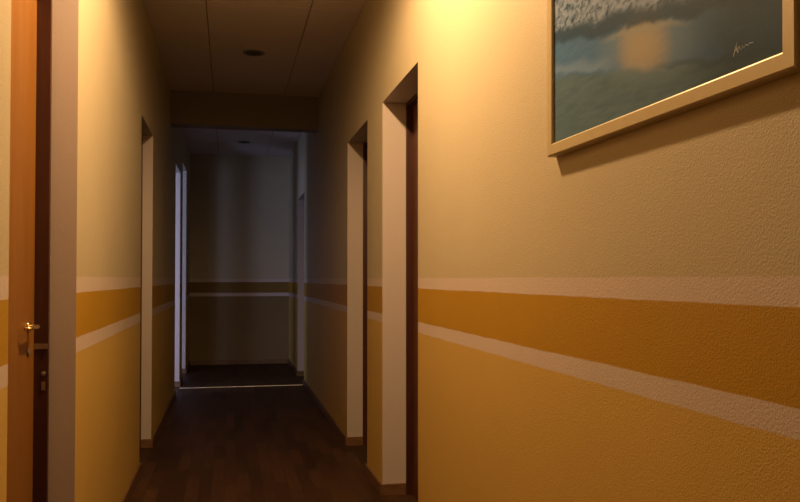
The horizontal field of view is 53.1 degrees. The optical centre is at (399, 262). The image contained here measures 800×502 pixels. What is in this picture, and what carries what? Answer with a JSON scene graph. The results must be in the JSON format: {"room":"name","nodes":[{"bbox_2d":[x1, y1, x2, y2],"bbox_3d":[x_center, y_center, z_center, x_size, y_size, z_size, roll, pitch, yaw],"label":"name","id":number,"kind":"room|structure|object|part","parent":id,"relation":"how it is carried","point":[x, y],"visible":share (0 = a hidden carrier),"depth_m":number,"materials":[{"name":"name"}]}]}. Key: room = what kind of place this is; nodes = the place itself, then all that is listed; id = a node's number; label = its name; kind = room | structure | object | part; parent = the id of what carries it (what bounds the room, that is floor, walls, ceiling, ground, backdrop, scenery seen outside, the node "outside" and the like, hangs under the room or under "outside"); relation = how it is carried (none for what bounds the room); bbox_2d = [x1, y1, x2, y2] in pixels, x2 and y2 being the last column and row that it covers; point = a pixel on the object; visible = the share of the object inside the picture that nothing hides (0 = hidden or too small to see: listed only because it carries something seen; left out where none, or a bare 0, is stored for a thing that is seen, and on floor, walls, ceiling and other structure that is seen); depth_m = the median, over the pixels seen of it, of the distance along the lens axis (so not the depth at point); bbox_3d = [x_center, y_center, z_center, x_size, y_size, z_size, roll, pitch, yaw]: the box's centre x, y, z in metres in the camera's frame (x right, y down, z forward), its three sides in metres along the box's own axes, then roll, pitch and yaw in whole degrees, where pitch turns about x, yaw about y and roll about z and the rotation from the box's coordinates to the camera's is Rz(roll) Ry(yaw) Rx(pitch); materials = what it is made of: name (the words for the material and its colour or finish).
{"room":"hallway","nodes":[
{"label":"hallway","id":0,"kind":"room"},
{"bbox_2d":[0,0,189,501],"bbox_3d":[-1.469,-0.179,3.985,0.200,2.770,13.200,0,-1,-12],"label":"wall","id":1,"kind":"structure","parent":0,"point":[111,89],"depth_m":3.32,"materials":[{"name":"paint"}]},
{"bbox_2d":[6,0,51,501],"bbox_3d":[-1.143,0.091,2.257,0.117,2.160,0.850,0,-1,-12],"label":"door","id":2,"kind":"structure","parent":1,"relation":"in","point":[31,20],"depth_m":2.59,"materials":[{"name":"brown wood"}]},
{"bbox_3d":[-1.166,0.205,2.523,0.038,0.034,0.138,0,-1,-12],"label":"handle","id":3,"kind":"part","parent":2,"relation":"part of","materials":[{"name":"gold metal"}]},
{"bbox_3d":[-1.192,0.277,2.654,0.041,0.018,0.006,0,-1,-12],"label":"strike plate","id":4,"kind":"part","parent":2,"relation":"part of","materials":[{"name":"metal"}]},
{"bbox_3d":[-1.143,0.091,2.257,0.117,2.160,0.850,0,-1,-12],"label":"frame","id":5,"kind":"part","parent":2,"relation":"part of","materials":[{"name":"brown wood"}]},
{"bbox_2d":[139,135,142,448],"bbox_3d":[-1.716,0.181,4.989,0.138,2.090,0.720,0,-1,-12],"label":"door","id":6,"kind":"structure","parent":1,"relation":"in","point":[142,135],"depth_m":5.34,"materials":[{"name":"brown wood"}]},
{"bbox_2d":[121,361,189,501],"bbox_3d":[-1.405,1.177,3.972,0.095,0.058,13.200,0,-1,-12],"label":"baseboard","id":7,"kind":"structure","parent":1,"relation":"attached to","point":[145,443],"depth_m":5.34,"materials":[{"name":"brown wood"}]},
{"bbox_2d":[189,154,288,360],"bbox_3d":[-2.140,-0.044,10.692,1.690,2.770,0.200,0,-1,-12],"label":"wall","id":8,"kind":"structure","parent":0,"point":[239,284],"depth_m":10.59,"materials":[{"name":"paint"}]},
{"bbox_2d":[190,359,287,364],"bbox_3d":[-2.118,1.309,10.561,1.266,0.058,0.012,0,-1,-12],"label":"baseboard","id":9,"kind":"structure","parent":8,"relation":"attached to","point":[259,361],"depth_m":10.55,"materials":[{"name":"brown wood"}]},
{"bbox_2d":[143,0,365,156],"bbox_3d":[-0.740,-1.631,4.170,1.690,0.140,13.600,0,-1,-12],"label":"ceiling","id":10,"kind":"structure","parent":0,"point":[201,44],"depth_m":5.71,"materials":[{"name":"paint"}]},
{"bbox_2d":[243,50,264,55],"bbox_3d":[-1.063,-1.525,5.817,0.160,0.007,0.160,0,-1,-12],"label":"recessed light","id":11,"kind":"object","parent":10,"relation":"in","point":[246,52],"visible":1,"depth_m":5.81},
{"bbox_2d":[128,363,417,501],"bbox_3d":[-0.740,1.269,4.112,1.690,0.120,13.600,0,-1,-12],"label":"floor","id":12,"kind":"structure","parent":0,"point":[259,443],"depth_m":5.25,"materials":[{"name":"laminate"}]},
{"bbox_2d":[180,384,302,388],"bbox_3d":[-1.649,1.292,8.366,1.266,0.005,0.030,0,-1,-12],"label":"threshold strip","id":13,"kind":"object","parent":12,"relation":"on","point":[299,384],"visible":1,"depth_m":8.35,"materials":[{"name":"metal"}]},
{"bbox_2d":[289,0,799,501],"bbox_3d":[-0.011,-0.173,4.297,0.200,2.770,13.200,0,-1,-12],"label":"wall","id":14,"kind":"structure","parent":0,"point":[615,319],"depth_m":2.09,"materials":[{"name":"paint"}]},
{"bbox_2d":[170,90,318,132],"bbox_3d":[-1.384,-1.353,7.177,1.290,0.295,0.160,0,-1,-12],"label":"beam","id":15,"kind":"structure","parent":14,"relation":"attached to","point":[188,109],"depth_m":7.10,"materials":[{"name":"paint"}]},
{"bbox_2d":[288,359,405,495],"bbox_3d":[-0.054,1.183,4.260,0.137,0.058,13.200,0,-1,-12],"label":"baseboard","id":16,"kind":"structure","parent":14,"relation":"attached to","point":[396,488],"depth_m":5.40,"materials":[{"name":"brown wood"}]},
{"bbox_2d":[363,139,366,444],"bbox_3d":[-0.126,0.200,5.068,0.098,2.055,0.800,0,-1,-12],"label":"door","id":17,"kind":"structure","parent":14,"relation":"in","point":[365,141],"depth_m":5.43,"materials":[{"name":"brown wood"}]},
{"bbox_2d":[406,92,417,498],"bbox_3d":[0.150,0.175,3.827,0.078,2.055,0.807,0,-1,-12],"label":"door","id":18,"kind":"structure","parent":14,"relation":"in","point":[412,104],"depth_m":4.19,"materials":[{"name":"brown wood"}]},
{"bbox_2d":[547,0,799,157],"bbox_3d":[0.464,-0.574,1.537,0.024,0.620,0.880,0,-1,-12],"label":"framed painting","id":19,"kind":"object","parent":14,"relation":"attached to","point":[615,68],"visible":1,"depth_m":1.50,"materials":[{"name":"paint"}]}
]}

